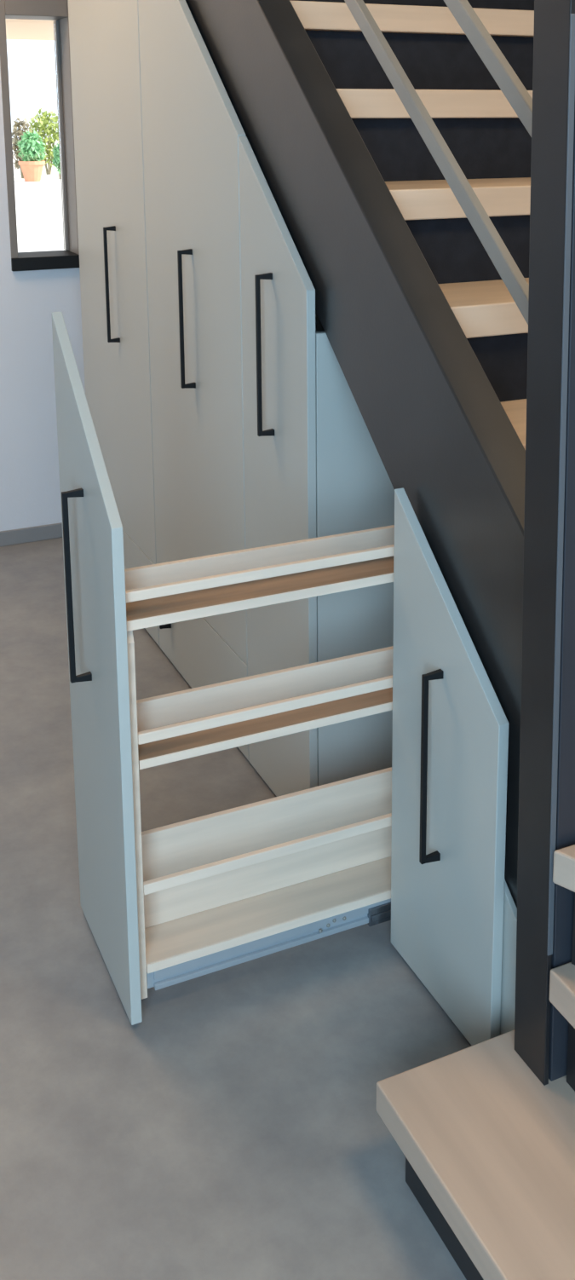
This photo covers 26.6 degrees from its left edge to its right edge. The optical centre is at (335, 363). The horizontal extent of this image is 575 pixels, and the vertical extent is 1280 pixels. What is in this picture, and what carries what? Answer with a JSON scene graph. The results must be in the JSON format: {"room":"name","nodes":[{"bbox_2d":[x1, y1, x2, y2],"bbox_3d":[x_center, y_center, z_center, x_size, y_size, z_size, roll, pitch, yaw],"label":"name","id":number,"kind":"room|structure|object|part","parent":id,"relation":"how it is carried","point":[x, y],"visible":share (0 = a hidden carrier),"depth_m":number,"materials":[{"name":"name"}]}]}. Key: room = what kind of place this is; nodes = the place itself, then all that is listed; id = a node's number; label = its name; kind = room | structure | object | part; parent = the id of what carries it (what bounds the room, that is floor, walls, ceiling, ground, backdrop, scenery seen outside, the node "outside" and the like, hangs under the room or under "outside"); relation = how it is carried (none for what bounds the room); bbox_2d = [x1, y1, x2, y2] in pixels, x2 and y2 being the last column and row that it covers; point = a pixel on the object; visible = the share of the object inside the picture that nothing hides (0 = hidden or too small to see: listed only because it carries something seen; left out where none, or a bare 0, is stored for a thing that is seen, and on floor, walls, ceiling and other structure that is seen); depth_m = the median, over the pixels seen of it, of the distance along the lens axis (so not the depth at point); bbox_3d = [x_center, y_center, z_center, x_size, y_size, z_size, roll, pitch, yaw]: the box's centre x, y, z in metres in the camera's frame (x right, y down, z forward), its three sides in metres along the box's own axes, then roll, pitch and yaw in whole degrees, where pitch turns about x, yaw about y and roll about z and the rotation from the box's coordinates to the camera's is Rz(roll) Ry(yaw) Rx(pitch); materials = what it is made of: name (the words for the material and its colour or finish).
{"room":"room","nodes":[
{"label":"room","id":0,"kind":"room"},
{"bbox_2d":[5,18,54,40],"bbox_3d":[-0.984,-1.411,4.939,3.200,0.120,1.310,-6,13,-25],"label":"ceiling","id":1,"kind":"structure","parent":0,"point":[15,29],"depth_m":4.81,"materials":[{"name":"beige paint"}]},
{"bbox_2d":[0,67,85,531],"bbox_3d":[-2.313,-0.693,3.545,4.900,3.120,0.250,-6,13,-25],"label":"wall","id":2,"kind":"structure","parent":0,"point":[30,489],"depth_m":4.18,"materials":[{"name":"paint"}]},
{"bbox_2d":[0,522,62,546],"bbox_3d":[-2.254,0.715,3.713,4.900,0.052,0.012,-6,13,-25],"label":"baseboard","id":3,"kind":"structure","parent":2,"relation":"attached to","point":[50,531],"depth_m":4.26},
{"bbox_2d":[0,0,79,271],"bbox_3d":[-0.984,-0.781,4.120,0.302,0.904,0.186,-6,13,-25],"label":"window","id":4,"kind":"structure","parent":2,"relation":"in","point":[56,10],"depth_m":4.09,"materials":[{"name":"black metal"}]},
{"bbox_3d":[-1.043,-0.777,4.177,0.192,0.783,0.006,-6,13,-25],"label":"pane","id":5,"kind":"part","parent":4,"relation":"part of","materials":[{"name":"clear glass"}]},
{"bbox_3d":[-0.981,-0.359,4.202,0.302,0.044,0.176,-6,13,-25],"label":"sill","id":6,"kind":"part","parent":4,"relation":"part of","materials":[{"name":"black stone"}]},
{"bbox_3d":[-1.038,-0.777,4.177,0.200,0.781,0.040,-6,13,-25],"label":"sash","id":7,"kind":"part","parent":4,"relation":"part of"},
{"bbox_2d":[0,537,472,1279],"bbox_3d":[-1.065,1.299,1.291,4.900,0.120,5.530,-6,13,-25],"label":"floor","id":8,"kind":"structure","parent":0,"point":[235,1130],"depth_m":1.92,"materials":[{"name":"concrete"}]},
{"bbox_2d":[67,0,159,645],"bbox_3d":[-0.399,-0.562,3.587,0.634,2.576,0.732,-6,13,-25],"label":"tall cabinet","id":9,"kind":"object","parent":8,"relation":"on","point":[104,37],"visible":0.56,"depth_m":3.46,"materials":[{"name":"grey paint"}]},
{"bbox_3d":[-0.636,-0.223,3.454,0.035,0.333,0.011,-6,13,-25],"label":"handle","id":10,"kind":"part","parent":9,"relation":"part of","materials":[{"name":"black metal"}]},
{"bbox_3d":[-0.645,0.610,3.707,0.018,0.234,0.732,-6,13,-25],"label":"plinth panel","id":11,"kind":"part","parent":9,"relation":"part of","materials":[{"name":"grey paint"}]},
{"bbox_2d":[138,0,249,761],"bbox_3d":[-0.093,-0.138,3.019,0.634,1.973,0.680,-6,13,-25],"label":"tall cabinet","id":12,"kind":"object","parent":8,"relation":"on","point":[192,128],"visible":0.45,"depth_m":2.87,"materials":[{"name":"grey paint"}]},
{"bbox_3d":[-0.459,0.649,3.260,0.031,0.131,0.011,-6,13,-25],"label":"handle","id":13,"kind":"part","parent":12,"relation":"part of","materials":[{"name":"black metal"}]},
{"bbox_3d":[-0.351,-0.104,2.869,0.035,0.333,0.011,-6,13,-25],"label":"handle","id":14,"kind":"part","parent":12,"relation":"part of","materials":[{"name":"black metal"}]},
{"bbox_3d":[-0.338,0.738,3.079,0.018,0.234,0.680,-6,13,-25],"label":"drawer","id":15,"kind":"part","parent":12,"relation":"part of","materials":[{"name":"grey paint"}]},
{"bbox_2d":[51,311,394,1025],"bbox_3d":[-0.101,0.468,2.166,0.748,1.130,0.340,-6,13,-25],"label":"drawer","id":16,"kind":"object","parent":8,"relation":"on","point":[171,904],"visible":0.71,"depth_m":2.07,"materials":[{"name":"grey paint"}]},
{"bbox_3d":[-0.423,0.366,1.989,0.035,0.333,0.011,-6,13,-25],"label":"handle","id":17,"kind":"part","parent":16,"relation":"part of","materials":[{"name":"black metal"}]},
{"bbox_3d":[-0.399,0.497,2.026,0.018,1.130,0.340,-6,13,-25],"label":"panel","id":18,"kind":"part","parent":16,"relation":"part of","materials":[{"name":"grey paint"}]},
{"bbox_2d":[124,524,394,631],"bbox_3d":[-0.044,0.346,2.062,0.679,0.063,0.102,-6,13,-25],"label":"tray","id":19,"kind":"object","parent":16,"relation":"attached to","point":[158,594],"depth_m":2.01,"materials":[{"name":"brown wood"}]},
{"bbox_2d":[136,645,393,769],"bbox_3d":[-0.035,0.576,2.114,0.660,0.068,0.102,-6,13,-25],"label":"tray","id":20,"kind":"object","parent":16,"relation":"attached to","point":[183,724],"depth_m":2.07,"materials":[{"name":"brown wood"}]},
{"bbox_2d":[141,766,392,974],"bbox_3d":[-0.035,0.876,2.175,0.660,0.195,0.102,-6,13,-25],"label":"tray","id":21,"kind":"object","parent":16,"relation":"attached to","point":[224,884],"depth_m":2.15,"materials":[{"name":"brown wood"}]},
{"bbox_3d":[-0.018,0.998,2.154,0.629,0.034,0.007,-6,13,-25],"label":"slide rail","id":22,"kind":"part","parent":16,"relation":"part of","materials":[{"name":"metal"}]},
{"bbox_2d":[238,135,394,796],"bbox_3d":[0.138,0.228,2.626,0.654,1.415,0.340,-6,13,-25],"label":"cabinet","id":23,"kind":"object","parent":8,"relation":"on","point":[314,468],"visible":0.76,"depth_m":2.44,"materials":[{"name":"grey paint"}]},
{"bbox_3d":[-0.142,-0.016,2.439,0.035,0.333,0.011,-6,13,-25],"label":"handle","id":24,"kind":"part","parent":23,"relation":"part of","materials":[{"name":"black metal"}]},
{"bbox_3d":[-0.118,0.253,2.506,0.018,1.415,0.340,-6,13,-25],"label":"door","id":25,"kind":"part","parent":23,"relation":"part of","materials":[{"name":"grey paint"}]},
{"bbox_3d":[0.084,0.254,2.787,0.580,1.298,0.018,-6,13,-25],"label":"panel","id":26,"kind":"part","parent":23,"relation":"part of","materials":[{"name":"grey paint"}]},
{"bbox_3d":[0.232,0.431,2.531,0.600,1.054,0.018,-6,13,-25],"label":"panel","id":27,"kind":"part","parent":23,"relation":"part of","materials":[{"name":"grey paint"}]},
{"bbox_2d":[185,0,574,1279],"bbox_3d":[0.374,-0.468,2.180,1.239,2.979,2.900,-6,13,-25],"label":"staircase","id":28,"kind":"structure","parent":8,"relation":"on","point":[445,302],"depth_m":1.87,"materials":[{"name":"metal"}]},
{"bbox_3d":[-0.091,-0.919,2.339,0.016,1.643,1.955,-6,13,-25],"label":"guard rail","id":29,"kind":"part","parent":28,"relation":"part of","materials":[{"name":"grey metal"}]},
{"bbox_3d":[-0.091,-1.171,2.287,0.016,1.643,1.955,-6,13,-25],"label":"guard rail","id":30,"kind":"part","parent":28,"relation":"part of","materials":[{"name":"grey metal"}]},
{"bbox_3d":[0.267,-0.012,1.536,0.008,2.054,0.116,-6,13,-25],"label":"newel post","id":31,"kind":"part","parent":28,"relation":"part of","materials":[{"name":"metal"}]},
{"bbox_2d":[391,488,517,1045],"bbox_3d":[0.439,0.641,2.045,0.634,0.861,0.396,-6,13,-25],"label":"base cabinet","id":32,"kind":"object","parent":8,"relation":"on","point":[454,910],"visible":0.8,"depth_m":1.94,"materials":[{"name":"grey paint"}]},
{"bbox_3d":[0.153,0.648,1.946,0.035,0.333,0.011,-6,13,-25],"label":"handle","id":33,"kind":"part","parent":32,"relation":"part of","materials":[{"name":"black metal"}]},
{"bbox_3d":[0.270,0.947,1.857,0.009,0.338,0.100,-6,13,-25],"label":"filler panel","id":34,"kind":"part","parent":32,"relation":"part of","materials":[{"name":"grey paint"}]},
{"bbox_2d":[392,117,518,181],"bbox_3d":[1.223,-0.400,2.087,0.200,3.120,5.980,-6,13,-25],"label":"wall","id":35,"kind":"structure","parent":0,"point":[432,118],"depth_m":3.65,"materials":[{"name":"paint"}]},
{"label":"outside","id":36,"kind":"structure","parent":0,"visible":0},
{"bbox_2d":[11,140,63,252],"bbox_3d":[-11.045,-5.852,36.447,70.000,0.180,67.320,-6,13,-25],"label":"ground","id":37,"kind":"structure","parent":36,"point":[38,204],"depth_m":18.86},
{"bbox_2d":[11,116,33,178],"bbox_3d":[-7.455,-5.138,28.921,0.731,1.436,0.668,-6,13,-25],"label":"shrub","id":38,"kind":"object","parent":37,"relation":"on","point":[20,132],"visible":0.45,"depth_m":28.80,"materials":[{"name":"green plant"}]},
{"bbox_3d":[-7.446,-4.919,28.939,0.306,1.000,0.290,-6,13,-25],"label":"stem","id":39,"kind":"part","parent":38,"relation":"part of","materials":[{"name":"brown plant"}]},
{"bbox_2d":[16,130,46,181],"bbox_3d":[-6.896,-4.721,27.572,0.688,1.160,0.681,-2,12,-11],"label":"potted plant","id":40,"kind":"object","parent":37,"relation":"on","point":[31,166],"visible":1,"depth_m":27.44,"materials":[{"name":"green plant"}]},
{"bbox_3d":[-6.897,-4.378,27.641,0.600,0.460,0.600,-6,13,-25],"label":"pot","id":41,"kind":"part","parent":40,"relation":"part of","materials":[{"name":"ceramic"}]},
{"bbox_2d":[28,107,58,174],"bbox_3d":[-7.272,-5.624,30.717,1.050,1.665,0.997,-6,13,-25],"label":"shrub","id":42,"kind":"object","parent":37,"relation":"on","point":[43,123],"visible":0.68,"depth_m":30.51,"materials":[{"name":"green plant"}]},
{"bbox_3d":[-7.274,-5.366,30.732,0.472,1.154,0.448,-6,13,-25],"label":"stem","id":43,"kind":"part","parent":42,"relation":"part of","materials":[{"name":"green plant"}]},
{"bbox_2d":[51,142,60,178],"bbox_3d":[-6.478,-4.783,28.572,0.452,0.878,0.434,-6,13,-25],"label":"shrub","id":44,"kind":"object","parent":37,"relation":"on","point":[55,161],"visible":0.48,"depth_m":28.47,"materials":[{"name":"green plant"}]}
]}

